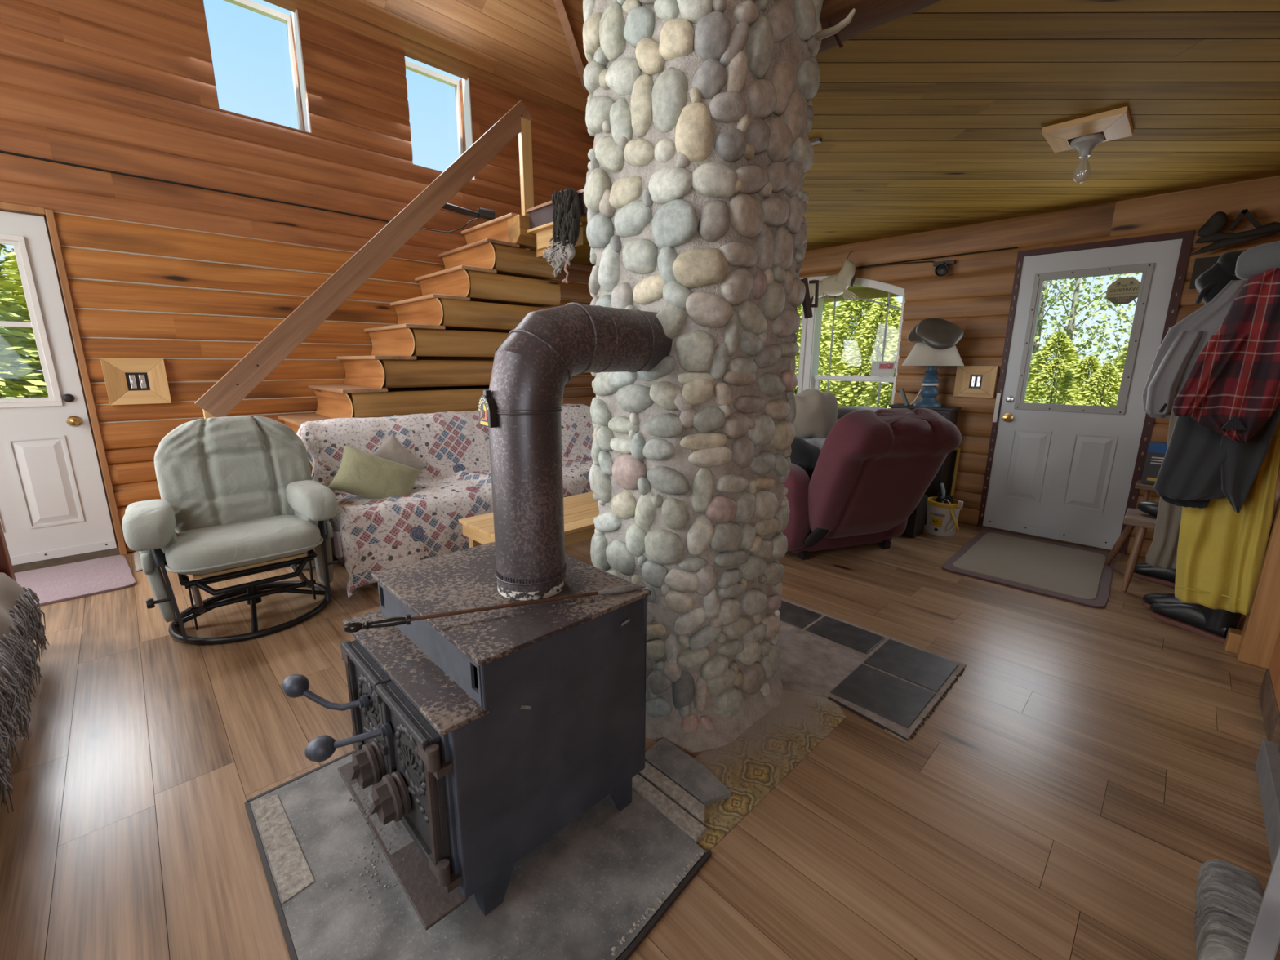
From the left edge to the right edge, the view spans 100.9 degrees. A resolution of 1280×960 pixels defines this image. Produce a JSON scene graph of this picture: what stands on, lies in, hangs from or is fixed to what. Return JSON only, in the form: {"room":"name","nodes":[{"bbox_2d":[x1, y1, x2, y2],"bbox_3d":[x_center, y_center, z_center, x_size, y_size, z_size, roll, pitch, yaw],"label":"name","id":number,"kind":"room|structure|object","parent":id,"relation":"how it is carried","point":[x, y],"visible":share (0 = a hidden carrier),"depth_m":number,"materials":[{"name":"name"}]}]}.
{"room":"cabin living room","nodes":[
{"label":"cabin living room","id":0,"kind":"room"},
{"bbox_2d":[0,0,595,552],"bbox_3d":[-2.764,-1.553,3.816,8.300,3.900,0.040,-12,17,-43],"label":"wall","id":1,"kind":"structure","parent":0,"point":[188,230],"depth_m":3.60,"materials":[{"name":"brown"}]},
{"bbox_2d":[0,201,127,573],"bbox_3d":[-3.823,-0.488,3.075,0.898,2.140,0.254,-12,17,-43],"label":"door","id":2,"kind":"structure","parent":1,"relation":"in","point":[58,504],"depth_m":3.23,"materials":[{"name":"white paint"}]},
{"bbox_2d":[100,358,171,405],"bbox_3d":[-3.294,-0.646,3.460,0.298,0.292,0.065,-12,17,-43],"label":"light switch","id":3,"kind":"object","parent":1,"relation":"attached to","point":[128,381],"visible":1,"depth_m":3.43,"materials":[{"name":"brown wood"}]},
{"bbox_2d":[197,0,311,133],"bbox_3d":[-2.708,-2.930,3.719,0.605,0.850,0.238,-12,17,-43],"label":"window","id":4,"kind":"structure","parent":1,"relation":"in","point":[291,21],"depth_m":3.86,"materials":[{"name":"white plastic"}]},
{"bbox_2d":[383,217,477,232],"bbox_3d":[-1.772,-2.191,4.496,0.745,0.129,0.121,-5,14,-24],"label":"cable","id":5,"kind":"object","parent":1,"relation":"attached to","point":[469,221],"visible":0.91,"depth_m":4.56,"materials":[{"name":"black plastic"}]},
{"bbox_2d":[402,60,475,179],"bbox_3d":[-1.782,-3.103,4.604,0.620,0.885,0.238,-12,17,-43],"label":"window","id":6,"kind":"structure","parent":1,"relation":"in","point":[462,87],"depth_m":4.73,"materials":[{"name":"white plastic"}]},
{"bbox_2d":[263,0,589,123],"bbox_3d":[0.935,-3.800,0.933,14.475,2.187,8.516,-12,17,-43],"label":"ceiling","id":7,"kind":"structure","parent":0,"point":[520,48],"depth_m":4.32,"materials":[{"name":"brown wood"}]},
{"bbox_2d":[553,0,586,90],"bbox_3d":[-0.698,-3.845,3.943,0.070,0.672,2.237,2,13,10],"label":"trim","id":8,"kind":"structure","parent":7,"relation":"attached to","point":[560,6],"depth_m":4.53,"materials":[{"name":"brown wood"}]},
{"bbox_2d":[0,521,1279,959],"bbox_3d":[0.139,1.029,1.237,8.417,0.003,11.122,-12,17,-43],"label":"floor","id":9,"kind":"structure","parent":0,"point":[1067,797],"depth_m":1.63,"materials":[{"name":"laminate"}]},
{"bbox_2d":[0,521,49,813],"bbox_3d":[-2.363,0.539,1.378,0.933,0.870,2.020,-12,17,-43],"label":"loveseat","id":10,"kind":"object","parent":9,"relation":"on","point":[20,617],"visible":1,"depth_m":1.90,"materials":[{"name":"grey fabric"}]},
{"bbox_2d":[0,572,33,711],"bbox_3d":[-2.239,0.673,1.387,0.725,0.271,1.751,-12,17,-43],"label":"blanket","id":11,"kind":"object","parent":10,"relation":"on","point":[16,602],"depth_m":1.92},
{"bbox_2d":[14,555,136,605],"bbox_3d":[-3.447,0.606,3.022,0.808,0.017,0.722,-12,17,-43],"label":"door mat","id":12,"kind":"object","parent":9,"relation":"on","point":[64,582],"visible":0.91,"depth_m":3.09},
{"bbox_2d":[133,551,142,571],"bbox_3d":[-3.190,0.504,3.476,0.201,0.026,0.450,-12,17,-43],"label":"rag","id":13,"kind":"object","parent":9,"relation":"on","point":[136,554],"visible":0.27,"depth_m":3.39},
{"bbox_2d":[121,415,345,644],"bbox_3d":[-2.037,0.196,2.666,0.815,0.983,0.794,-11,17,-42],"label":"recliner","id":14,"kind":"object","parent":9,"relation":"on","point":[237,493],"visible":1,"depth_m":2.63,"materials":[{"name":"grey"}]},
{"bbox_2d":[154,415,312,533],"bbox_3d":[-2.149,-0.018,2.834,0.651,0.638,0.325,-11,17,-42],"label":"cushion","id":15,"kind":"object","parent":14,"relation":"on","point":[213,471],"depth_m":2.73,"materials":[{"name":"fabric"}]},
{"bbox_2d":[164,515,320,574],"bbox_3d":[-1.961,0.304,2.624,0.600,0.176,0.560,-11,17,-42],"label":"seat cushion","id":16,"kind":"object","parent":14,"relation":"on","point":[216,544],"depth_m":2.49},
{"bbox_2d":[286,547,315,572],"bbox_3d":[-2.140,0.377,3.343,0.180,0.340,0.212,-12,17,-43],"label":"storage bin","id":17,"kind":"object","parent":9,"relation":"on","point":[313,562],"visible":0.11,"depth_m":3.30,"materials":[{"name":"plastic"}]},
{"bbox_2d":[331,530,342,559],"bbox_3d":[-1.065,-0.020,3.898,2.105,0.845,0.760,-12,17,-43],"label":"sofa","id":18,"kind":"object","parent":9,"relation":"on","point":[336,546],"visible":0.02,"depth_m":3.35,"materials":[{"name":"grey fabric"}]},
{"bbox_2d":[327,444,421,499],"bbox_3d":[-1.585,-0.009,3.181,0.515,0.420,0.220,-6,14,-25],"label":"throw pillow","id":19,"kind":"object","parent":18,"relation":"on","point":[362,473],"visible":0.88,"depth_m":3.11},
{"bbox_2d":[372,433,426,470],"bbox_3d":[-1.592,-0.079,3.357,0.438,0.423,0.144,-8,15,-33],"label":"throw pillow","id":20,"kind":"object","parent":18,"relation":"on","point":[391,449],"visible":0.31,"depth_m":3.35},
{"bbox_2d":[296,404,594,597],"bbox_3d":[-1.093,-0.029,3.845,2.222,0.920,0.904,-12,17,-43],"label":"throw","id":21,"kind":"object","parent":18,"relation":"on","point":[455,485],"visible":0.55,"depth_m":3.31,"materials":[{"name":"fabric"}]},
{"bbox_2d":[277,213,563,475],"bbox_3d":[-1.967,-0.854,4.094,2.704,2.429,0.893,-12,17,-43],"label":"staircase","id":22,"kind":"structure","parent":9,"relation":"on","point":[487,285],"depth_m":4.08,"materials":[{"name":"brown wood"}]},
{"bbox_2d":[194,100,533,419],"bbox_3d":[-1.688,-1.368,3.612,2.320,2.796,0.075,-12,17,-43],"label":"handrail","id":23,"kind":"object","parent":22,"relation":"attached to","point":[227,393],"visible":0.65,"depth_m":3.46,"materials":[{"name":"brown wood"}]},
{"bbox_2d":[441,202,494,220],"bbox_3d":[-1.514,-2.332,4.581,0.496,0.101,0.094,-7,15,-30],"label":"tube light","id":24,"kind":"object","parent":22,"relation":"on","point":[482,213],"visible":0.83,"depth_m":4.61,"materials":[{"name":"black plastic"}]},
{"bbox_2d":[244,750,711,959],"bbox_3d":[-0.450,0.962,1.491,0.935,0.017,1.098,-12,17,-43],"label":"hearth slab","id":25,"kind":"object","parent":9,"relation":"on","point":[597,887],"visible":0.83,"depth_m":1.29,"materials":[{"name":"stone"}]},
{"bbox_2d":[282,542,650,930],"bbox_3d":[-0.476,0.625,1.472,0.769,0.655,0.658,-12,17,-43],"label":"wood stove","id":26,"kind":"object","parent":25,"relation":"on","point":[478,737],"visible":1,"depth_m":1.27,"materials":[{"name":"grey metal"}]},
{"bbox_2d":[337,761,467,930],"bbox_3d":[-0.636,0.891,1.364,0.094,0.008,0.627,-12,17,-43],"label":"shelf","id":27,"kind":"object","parent":26,"relation":"attached to","point":[431,902],"depth_m":1.25,"materials":[{"name":"metal"}]},
{"bbox_2d":[344,585,644,632],"bbox_3d":[-0.320,0.308,1.305,0.723,0.041,0.024,-5,13,-22],"label":"fire poker","id":28,"kind":"object","parent":26,"relation":"on","point":[354,626],"visible":1,"depth_m":1.26,"materials":[{"name":"black"}]},
{"bbox_2d":[488,302,672,599],"bbox_3d":[-0.153,-0.108,1.515,0.592,0.760,0.193,-12,17,-43],"label":"pipe","id":29,"kind":"object","parent":26,"relation":"on","point":[531,369],"visible":0.97,"depth_m":1.33,"materials":[{"name":"metal"}]},
{"bbox_2d":[478,390,497,427],"bbox_3d":[-0.376,-0.175,1.295,0.021,0.088,0.072,-9,16,-36],"label":"thermometer","id":30,"kind":"object","parent":29,"relation":"attached to","point":[486,406],"visible":1,"depth_m":1.28,"materials":[{"name":"black metal"}]},
{"bbox_2d":[458,491,599,547],"bbox_3d":[-0.438,0.394,3.113,1.020,0.422,0.582,-12,17,-43],"label":"coffee table","id":31,"kind":"object","parent":9,"relation":"on","point":[580,510],"visible":0.27,"depth_m":2.89,"materials":[{"name":"brown wood"}]},
{"bbox_2d":[582,0,823,752],"bbox_3d":[0.194,-2.025,1.525,0.702,5.922,0.709,-12,17,-43],"label":"chimney","id":32,"kind":"object","parent":9,"relation":"on","point":[700,114],"visible":0.9,"depth_m":1.61,"materials":[{"name":"stone"}]},
{"bbox_2d":[813,8,856,40],"bbox_3d":[0.562,-1.353,1.587,0.024,0.045,0.188,-8,15,-33],"label":"tine","id":33,"kind":"object","parent":32,"relation":"attached to","point":[826,33],"visible":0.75,"depth_m":1.56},
{"bbox_2d":[694,688,845,853],"bbox_3d":[0.417,0.903,1.802,0.930,0.002,0.268,-12,17,-43],"label":"rug","id":34,"kind":"object","parent":9,"relation":"on","point":[753,764],"visible":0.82,"depth_m":1.76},
{"bbox_2d":[631,737,731,843],"bbox_3d":[0.115,0.932,1.617,0.225,0.022,0.335,-12,17,-43],"label":"stone step","id":35,"kind":"structure","parent":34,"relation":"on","point":[680,787],"depth_m":1.60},
{"bbox_2d":[775,597,966,742],"bbox_3d":[0.803,0.771,2.389,0.740,0.010,1.024,-12,17,-43],"label":"pad","id":36,"kind":"object","parent":9,"relation":"on","point":[891,683],"visible":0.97,"depth_m":2.24,"materials":[{"name":"tile"}]},
{"bbox_2d":[782,408,961,559],"bbox_3d":[1.360,-0.030,3.700,1.065,1.013,1.362,-4,13,-19],"label":"recliner","id":37,"kind":"object","parent":9,"relation":"on","point":[872,470],"visible":0.87,"depth_m":3.19,"materials":[{"name":"red"}]},
{"bbox_2d":[789,435,820,471],"bbox_3d":[1.073,-0.176,3.625,0.278,0.269,0.311,-12,17,-43],"label":"garment","id":38,"kind":"object","parent":37,"relation":"on","point":[805,455],"visible":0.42,"depth_m":3.50,"materials":[{"name":"fabric"}]},
{"bbox_2d":[803,418,839,477],"bbox_3d":[1.395,-0.241,3.918,0.642,0.426,0.608,-12,17,-43],"label":"sheet","id":39,"kind":"object","parent":37,"relation":"on","point":[818,442],"visible":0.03,"depth_m":3.67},
{"bbox_2d":[792,388,838,438],"bbox_3d":[1.173,-0.465,3.744,0.380,0.362,0.417,-12,17,-43],"label":"cushion","id":40,"kind":"object","parent":39,"relation":"on","point":[816,411],"visible":0.62,"depth_m":3.59,"materials":[{"name":"beige fabric"}]},
{"bbox_2d":[901,494,928,537],"bbox_3d":[2.055,0.260,4.056,0.200,0.300,0.200,-12,17,-43],"label":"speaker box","id":41,"kind":"object","parent":9,"relation":"on","point":[916,521],"visible":0.38,"depth_m":3.96,"materials":[{"name":"black plastic"}]},
{"bbox_2d":[888,388,960,524],"bbox_3d":[2.289,-0.203,4.345,0.215,1.081,0.475,-12,17,-43],"label":"side table","id":42,"kind":"object","parent":9,"relation":"on","point":[950,413],"depth_m":4.19,"materials":[{"name":"black laminate"}]},
{"bbox_2d":[902,317,964,407],"bbox_3d":[2.300,-0.921,4.155,0.439,0.676,0.434,-12,17,-43],"label":"table lamp","id":43,"kind":"object","parent":42,"relation":"on","point":[922,354],"depth_m":4.01,"materials":[{"name":"blue ceramic"}]},
{"bbox_2d":[925,483,961,536],"bbox_3d":[2.338,0.228,4.045,0.246,0.369,0.273,-12,17,-43],"label":"pail","id":44,"kind":"object","parent":9,"relation":"on","point":[939,515],"depth_m":3.99,"materials":[{"name":"white plastic"}]},
{"bbox_2d":[934,491,954,503],"bbox_3d":[2.329,0.162,4.041,0.150,0.134,0.137,-12,17,-43],"label":"cable tangle","id":45,"kind":"object","parent":44,"relation":"in","point":[939,499],"visible":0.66,"depth_m":4.00,"materials":[{"name":"black plastic"}]},
{"bbox_2d":[941,497,963,532],"bbox_3d":[2.311,0.266,3.972,0.082,0.239,0.167,-10,16,-38],"label":"loose cable","id":46,"kind":"object","parent":44,"relation":"hanging from","point":[960,504],"visible":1,"depth_m":3.93,"materials":[{"name":"grey plastic"}]},
{"bbox_2d":[946,447,960,496],"bbox_3d":[2.496,0.036,4.359,0.055,0.621,0.182,-12,17,-43],"label":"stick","id":47,"kind":"object","parent":9,"relation":"on","point":[956,453],"visible":0.05,"depth_m":4.29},
{"bbox_2d":[942,529,1115,608],"bbox_3d":[2.577,0.534,3.472,1.136,0.019,0.824,-12,17,-43],"label":"door mat","id":48,"kind":"object","parent":9,"relation":"on","point":[1072,574],"visible":0.97,"depth_m":3.36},
{"bbox_2d":[1104,507,1156,591],"bbox_3d":[2.997,0.417,3.086,0.483,0.430,0.423,-12,17,-43],"label":"stool","id":49,"kind":"object","parent":9,"relation":"on","point":[1133,517],"visible":0.48,"depth_m":3.02,"materials":[{"name":"brown wood"}]},
{"bbox_2d":[1137,501,1159,517],"bbox_3d":[2.975,0.185,2.992,0.118,0.101,0.242,-12,17,-43],"label":"shoe","id":50,"kind":"object","parent":49,"relation":"on","point":[1149,508],"visible":0.23,"depth_m":3.02,"materials":[{"name":"black rubber"}]},
{"bbox_2d":[1131,480,1155,549],"bbox_3d":[3.353,0.299,3.375,0.220,0.530,0.345,-12,17,-43],"label":"wall shelf","id":51,"kind":"object","parent":9,"relation":"on","point":[1148,487],"visible":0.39,"depth_m":3.39,"materials":[{"name":"brown wood"}]},
{"bbox_2d":[1140,440,1167,484],"bbox_3d":[3.292,-0.103,3.337,0.062,0.269,0.146,-12,17,-43],"label":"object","id":52,"kind":"object","parent":51,"relation":"on","point":[1157,451],"visible":0.48,"depth_m":3.34,"materials":[{"name":"grey"}]},
{"bbox_2d":[1132,563,1176,586],"bbox_3d":[3.138,0.543,3.147,0.104,0.150,0.328,-7,14,-29],"label":"rubber boot","id":53,"kind":"object","parent":9,"relation":"on","point":[1146,571],"visible":0.26,"depth_m":3.16,"materials":[{"name":"black"}]},
{"bbox_2d":[1142,592,1204,608],"bbox_3d":[2.799,0.627,2.711,0.104,0.170,0.328,-5,13,-22],"label":"rubber boot","id":54,"kind":"object","parent":9,"relation":"on","point":[1148,599],"visible":0.21,"depth_m":2.78,"materials":[{"name":"black"}]},
{"bbox_2d":[1149,602,1242,644],"bbox_3d":[2.722,0.652,2.599,0.104,0.170,0.328,-3,13,-16],"label":"rubber boot","id":55,"kind":"object","parent":9,"relation":"on","point":[1209,623],"visible":0.8,"depth_m":2.55,"materials":[{"name":"black"}]},
{"bbox_2d":[1194,858,1264,959],"bbox_3d":[1.286,0.983,1.149,0.280,0.135,0.104,-12,17,-43],"label":"blanket","id":56,"kind":"object","parent":9,"relation":"on","point":[1228,897],"visible":0.72,"depth_m":1.14,"materials":[{"name":"grey fabric"}]},
{"bbox_2d":[1243,739,1279,959],"bbox_3d":[1.565,0.688,1.250,1.277,0.692,0.086,-10,16,-38],"label":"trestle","id":57,"kind":"object","parent":9,"relation":"on","point":[1264,944],"visible":1,"depth_m":1.00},
{"bbox_2d":[1258,629,1279,751],"bbox_3d":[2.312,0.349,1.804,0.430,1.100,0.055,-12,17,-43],"label":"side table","id":58,"kind":"object","parent":9,"relation":"on","point":[1269,691],"visible":0.87,"depth_m":1.92,"materials":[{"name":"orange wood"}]},
{"bbox_2d":[836,405,888,418],"bbox_3d":[1.675,-0.492,4.029,0.485,0.145,0.527,-12,17,-43],"label":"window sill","id":59,"kind":"structure","parent":0,"point":[842,411],"depth_m":3.90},
{"bbox_2d":[527,0,1279,266],"bbox_3d":[1.983,-1.667,2.461,3.010,0.130,8.500,-12,17,-43],"label":"ceiling","id":60,"kind":"structure","parent":0,"point":[933,117],"depth_m":2.19,"materials":[{"name":"brown wood"}]},
{"bbox_2d":[506,137,822,258],"bbox_3d":[-0.019,-1.798,3.474,0.360,0.350,2.650,-12,17,-43],"label":"trim","id":61,"kind":"structure","parent":60,"relation":"attached to","point":[533,231],"depth_m":4.14,"materials":[{"name":"brown wood"}]},
{"bbox_2d":[542,186,581,284],"bbox_3d":[-0.571,-1.752,3.829,0.120,0.644,0.393,-12,17,-43],"label":"scarf","id":62,"kind":"object","parent":61,"relation":"hanging from","point":[566,211],"visible":1,"depth_m":3.74,"materials":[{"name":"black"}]},
{"bbox_2d":[817,0,941,53],"bbox_3d":[2.122,-1.177,0.121,0.260,0.260,4.720,-12,17,-43],"label":"ceiling beam","id":63,"kind":"structure","parent":60,"relation":"attached to","point":[869,14],"depth_m":1.58,"materials":[{"name":"brown wood"}]},
{"bbox_2d":[827,20,843,48],"bbox_3d":[0.597,-1.359,1.611,0.051,0.081,0.012,8,15,33],"label":"nail","id":64,"kind":"object","parent":63,"relation":"attached to","point":[829,22],"visible":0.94,"depth_m":1.61,"materials":[{"name":"brown"}]},
{"bbox_2d":[1041,106,1133,168],"bbox_3d":[2.013,-1.470,2.396,0.325,0.223,0.285,-12,17,-43],"label":"ceiling light","id":65,"kind":"object","parent":60,"relation":"attached to","point":[1083,134],"visible":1,"depth_m":2.33,"materials":[{"name":"brown wood"}]},
{"bbox_2d":[798,175,1279,557],"bbox_3d":[3.036,-2.444,3.337,0.022,5.900,8.800,-12,17,-43],"label":"wall","id":66,"kind":"structure","parent":0,"point":[975,293],"depth_m":4.01,"materials":[{"name":"brown"}]},
{"bbox_2d":[808,250,857,304],"bbox_3d":[1.711,-1.759,4.676,0.195,0.502,0.511,-12,17,-43],"label":"antler mount","id":67,"kind":"object","parent":66,"relation":"hanging from","point":[833,285],"visible":0.85,"depth_m":4.57,"materials":[{"name":"beige"}]},
{"bbox_2d":[795,275,905,406],"bbox_3d":[1.736,-1.343,5.578,0.910,1.390,2.600,-12,17,-43],"label":"window","id":68,"kind":"structure","parent":66,"relation":"in","point":[808,377],"depth_m":5.06,"materials":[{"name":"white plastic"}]},
{"bbox_2d":[870,361,895,376],"bbox_3d":[2.117,-0.970,4.605,0.016,0.124,0.200,-12,17,-43],"label":"picture card","id":69,"kind":"object","parent":68,"relation":"attached to","point":[878,368],"visible":1,"depth_m":4.60,"materials":[{"name":"paper"}]},
{"bbox_2d":[879,363,893,368],"bbox_3d":[2.137,-0.989,4.580,0.006,0.048,0.120,-12,17,-43],"label":"picture","id":70,"kind":"object","parent":69,"relation":"attached to","point":[882,366],"depth_m":4.58,"materials":[{"name":"red"}]},
{"bbox_2d":[855,261,934,268],"bbox_3d":[2.112,-1.787,4.408,0.014,0.054,0.722,-11,17,-42],"label":"cable","id":71,"kind":"object","parent":66,"relation":"attached to","point":[921,261],"visible":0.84,"depth_m":4.38,"materials":[{"name":"black plastic"}]},
{"bbox_2d":[933,259,955,276],"bbox_3d":[2.361,-1.649,4.123,0.099,0.120,0.150,-12,17,-43],"label":"spotlight","id":72,"kind":"object","parent":66,"relation":"attached to","point":[941,268],"visible":1,"depth_m":4.11,"materials":[{"name":"metal"}]},
{"bbox_2d":[953,365,999,398],"bbox_3d":[2.622,-0.766,4.114,0.060,0.238,0.284,-12,17,-43],"label":"light switch","id":73,"kind":"object","parent":66,"relation":"attached to","point":[974,381],"visible":1,"depth_m":4.09,"materials":[{"name":"brown wood"}]},
{"bbox_2d":[977,230,1195,554],"bbox_3d":[3.069,-0.573,3.756,0.212,2.074,0.890,-12,17,-43],"label":"door","id":74,"kind":"structure","parent":66,"relation":"in","point":[1066,473],"depth_m":3.73,"materials":[{"name":"white paint"}]},
{"bbox_2d":[1105,276,1140,304],"bbox_3d":[3.178,-1.242,3.471,0.003,0.166,0.170,-12,17,-43],"label":"warning sticker","id":75,"kind":"object","parent":74,"relation":"attached to","point":[1123,291],"visible":1,"depth_m":3.47,"materials":[{"name":"beige"}]},
{"bbox_2d":[1189,208,1279,288],"bbox_3d":[3.437,-1.336,3.028,0.130,0.412,0.383,-9,15,-36],"label":"rack","id":76,"kind":"object","parent":66,"relation":"attached to","point":[1209,232],"visible":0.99,"depth_m":3.05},
{"bbox_2d":[1224,469,1279,668],"bbox_3d":[3.208,-0.432,2.553,1.495,2.310,0.170,-12,17,-43],"label":"wall","id":77,"kind":"structure","parent":0,"point":[1254,643],"depth_m":2.25,"materials":[{"name":"brown wood"}]},
{"bbox_2d":[1146,397,1182,569],"bbox_3d":[2.809,0.026,2.748,0.094,0.900,0.181,-12,17,-43],"label":"trousers","id":78,"kind":"object","parent":77,"relation":"hanging from","point":[1162,553],"visible":0.33,"depth_m":2.79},
{"bbox_2d":[1142,280,1247,418],"bbox_3d":[2.996,-0.678,2.791,0.185,0.720,0.435,-12,17,-43],"label":"jacket","id":79,"kind":"object","parent":77,"relation":"hanging from","point":[1184,342],"visible":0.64,"depth_m":2.83,"materials":[{"name":"fabric"}]},
{"bbox_2d":[1195,248,1247,303],"bbox_3d":[3.096,-1.069,2.800,0.165,0.268,0.213,-12,17,-43],"label":"gloves","id":80,"kind":"object","parent":79,"relation":"hanging from","point":[1211,282],"visible":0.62,"depth_m":2.78,"materials":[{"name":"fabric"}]},
{"bbox_2d":[1153,402,1279,512],"bbox_3d":[2.444,-0.191,2.236,0.123,0.662,0.318,-10,16,-40],"label":"coat","id":81,"kind":"object","parent":77,"relation":"hanging from","point":[1200,464],"visible":0.56,"depth_m":2.25,"materials":[{"name":"fabric"}]},
{"bbox_2d":[1173,240,1279,443],"bbox_3d":[2.361,-0.537,2.070,0.275,0.766,0.308,-12,17,-43],"label":"plaid shirt","id":82,"kind":"object","parent":77,"relation":"hanging from","point":[1232,388],"depth_m":2.04,"materials":[{"name":"red fabric"}]},
{"bbox_2d":[1221,414,1246,430],"bbox_3d":[2.333,-0.228,2.068,0.030,0.058,0.067,-12,17,-43],"label":"vent","id":83,"kind":"object","parent":82,"relation":"attached to","point":[1228,422],"depth_m":2.07,"materials":[{"name":"black fabric"}]},
{"bbox_2d":[1174,419,1279,614],"bbox_3d":[2.586,0.144,2.326,0.111,0.875,0.283,-12,17,-43],"label":"yellow overalls","id":84,"kind":"object","parent":77,"relation":"hanging from","point":[1221,550],"visible":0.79,"depth_m":2.32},
{"label":"outside","id":85,"kind":"structure","parent":0,"visible":0},
{"bbox_3d":[10.740,-0.624,10.578,70.000,0.534,80.000,-12,17,-43],"label":"ground","id":86,"kind":"structure","parent":85,"visible":0},
{"bbox_2d":[0,244,41,380],"bbox_3d":[-8.981,-2.195,7.487,4.671,5.232,4.696,-7,14,-28],"label":"spruce tree","id":87,"kind":"object","parent":86,"relation":"on","point":[2,246],"visible":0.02,"depth_m":7.01,"materials":[{"name":"green plant"}]},
{"bbox_2d":[0,250,48,398],"bbox_3d":[-7.370,-1.606,7.155,3.591,4.001,3.572,-3,13,-12],"label":"spruce tree","id":88,"kind":"object","parent":86,"relation":"on","point":[12,270],"visible":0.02,"depth_m":6.35,"materials":[{"name":"green plant"}]},
{"bbox_2d":[0,284,48,398],"bbox_3d":[-7.877,-1.328,5.599,3.729,4.154,3.710,3,13,10],"label":"spruce tree","id":89,"kind":"object","parent":86,"relation":"on","point":[17,389],"visible":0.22,"depth_m":5.93,"materials":[{"name":"green plant"}]},
{"bbox_2d":[792,306,857,406],"bbox_3d":[3.410,-2.069,10.964,2.762,3.077,2.748,-12,17,-43],"label":"spruce tree","id":90,"kind":"object","parent":86,"relation":"on","point":[824,346],"visible":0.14,"depth_m":10.51,"materials":[{"name":"green plant"}]},
{"bbox_2d":[795,302,861,404],"bbox_3d":[5.582,-4.210,17.484,4.420,4.924,4.396,-1,13,-7],"label":"spruce tree","id":91,"kind":"object","parent":86,"relation":"on","point":[828,306],"visible":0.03,"depth_m":16.78,"materials":[{"name":"green plant"}]},
{"bbox_2d":[824,297,878,386],"bbox_3d":[6.453,-3.735,15.927,4.122,4.616,4.143,10,16,38],"label":"spruce tree","id":92,"kind":"object","parent":86,"relation":"on","point":[829,320],"visible":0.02,"depth_m":15.63,"materials":[{"name":"green plant"}]},
{"bbox_2d":[818,298,889,406],"bbox_3d":[5.459,-2.931,13.418,3.572,4.001,3.591,-8,15,-33],"label":"spruce tree","id":93,"kind":"object","parent":86,"relation":"on","point":[855,307],"visible":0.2,"depth_m":12.99,"materials":[{"name":"green plant"}]},
{"bbox_2d":[828,310,898,407],"bbox_3d":[4.675,-1.858,10.558,2.610,2.924,2.624,11,16,40],"label":"spruce tree","id":94,"kind":"object","parent":86,"relation":"on","point":[870,331],"visible":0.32,"depth_m":10.24,"materials":[{"name":"green plant"}]},
{"bbox_2d":[831,297,901,408],"bbox_3d":[5.484,-2.435,12.035,3.160,3.539,3.177,-2,13,-9],"label":"spruce tree","id":95,"kind":"object","parent":86,"relation":"on","point":[895,313],"visible":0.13,"depth_m":11.70,"materials":[{"name":"green plant"}]},
{"bbox_2d":[854,333,898,408],"bbox_3d":[4.774,-1.516,9.585,2.348,2.616,2.336,0,12,1],"label":"spruce tree","id":96,"kind":"object","parent":86,"relation":"on","point":[891,351],"visible":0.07,"depth_m":9.48,"materials":[{"name":"green plant"}]},
{"bbox_2d":[1024,358,1085,404],"bbox_3d":[6.054,-0.831,7.835,1.704,1.908,1.713,-7,14,-28],"label":"spruce tree","id":97,"kind":"object","parent":86,"relation":"on","point":[1068,397],"visible":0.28,"depth_m":7.61,"materials":[{"name":"green plant"}]},
{"bbox_2d":[1026,331,1097,404],"bbox_3d":[7.611,-1.494,9.835,2.210,2.462,2.198,-4,13,-18],"label":"spruce tree","id":98,"kind":"object","parent":86,"relation":"on","point":[1067,349],"visible":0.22,"depth_m":9.57,"materials":[{"name":"green plant"}]},
{"bbox_2d":[1031,275,1106,400],"bbox_3d":[8.946,-3.368,11.881,2.247,5.430,2.208,7,14,27],"label":"tree","id":99,"kind":"object","parent":86,"relation":"on","point":[1040,318],"visible":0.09,"depth_m":11.62,"materials":[{"name":"green plant"}]},
{"bbox_2d":[1046,355,1115,406],"bbox_3d":[7.324,-1.065,8.806,1.759,1.970,1.768,3,13,13],"label":"spruce tree","id":100,"kind":"object","parent":86,"relation":"on","point":[1091,361],"visible":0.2,"depth_m":8.56,"materials":[{"name":"green plant"}]},
{"bbox_2d":[1031,272,1138,398],"bbox_3d":[8.700,-2.948,10.748,1.975,4.936,2.010,-5,13,-21],"label":"tree","id":101,"kind":"object","parent":86,"relation":"on","point":[1070,329],"visible":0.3,"depth_m":10.51,"materials":[{"name":"green plant"}]},
{"bbox_2d":[1075,362,1121,406],"bbox_3d":[6.970,-0.845,8.032,1.649,1.846,1.657,0,12,-2],"label":"spruce tree","id":102,"kind":"object","parent":86,"relation":"on","point":[1088,390],"visible":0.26,"depth_m":7.85,"materials":[{"name":"green plant"}]},
{"bbox_2d":[1073,272,1139,380],"bbox_3d":[10.204,-2.933,10.946,2.043,4.936,2.007,7,14,27],"label":"tree","id":103,"kind":"object","parent":86,"relation":"on","point":[1125,317],"visible":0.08,"depth_m":10.99,"materials":[{"name":"green plant"}]},
{"bbox_2d":[1089,340,1128,404],"bbox_3d":[8.731,-1.425,9.258,2.348,2.616,2.336,-1,13,-6],"label":"spruce tree","id":104,"kind":"object","parent":86,"relation":"on","point":[1119,362],"visible":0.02,"depth_m":9.23,"materials":[{"name":"green plant"}]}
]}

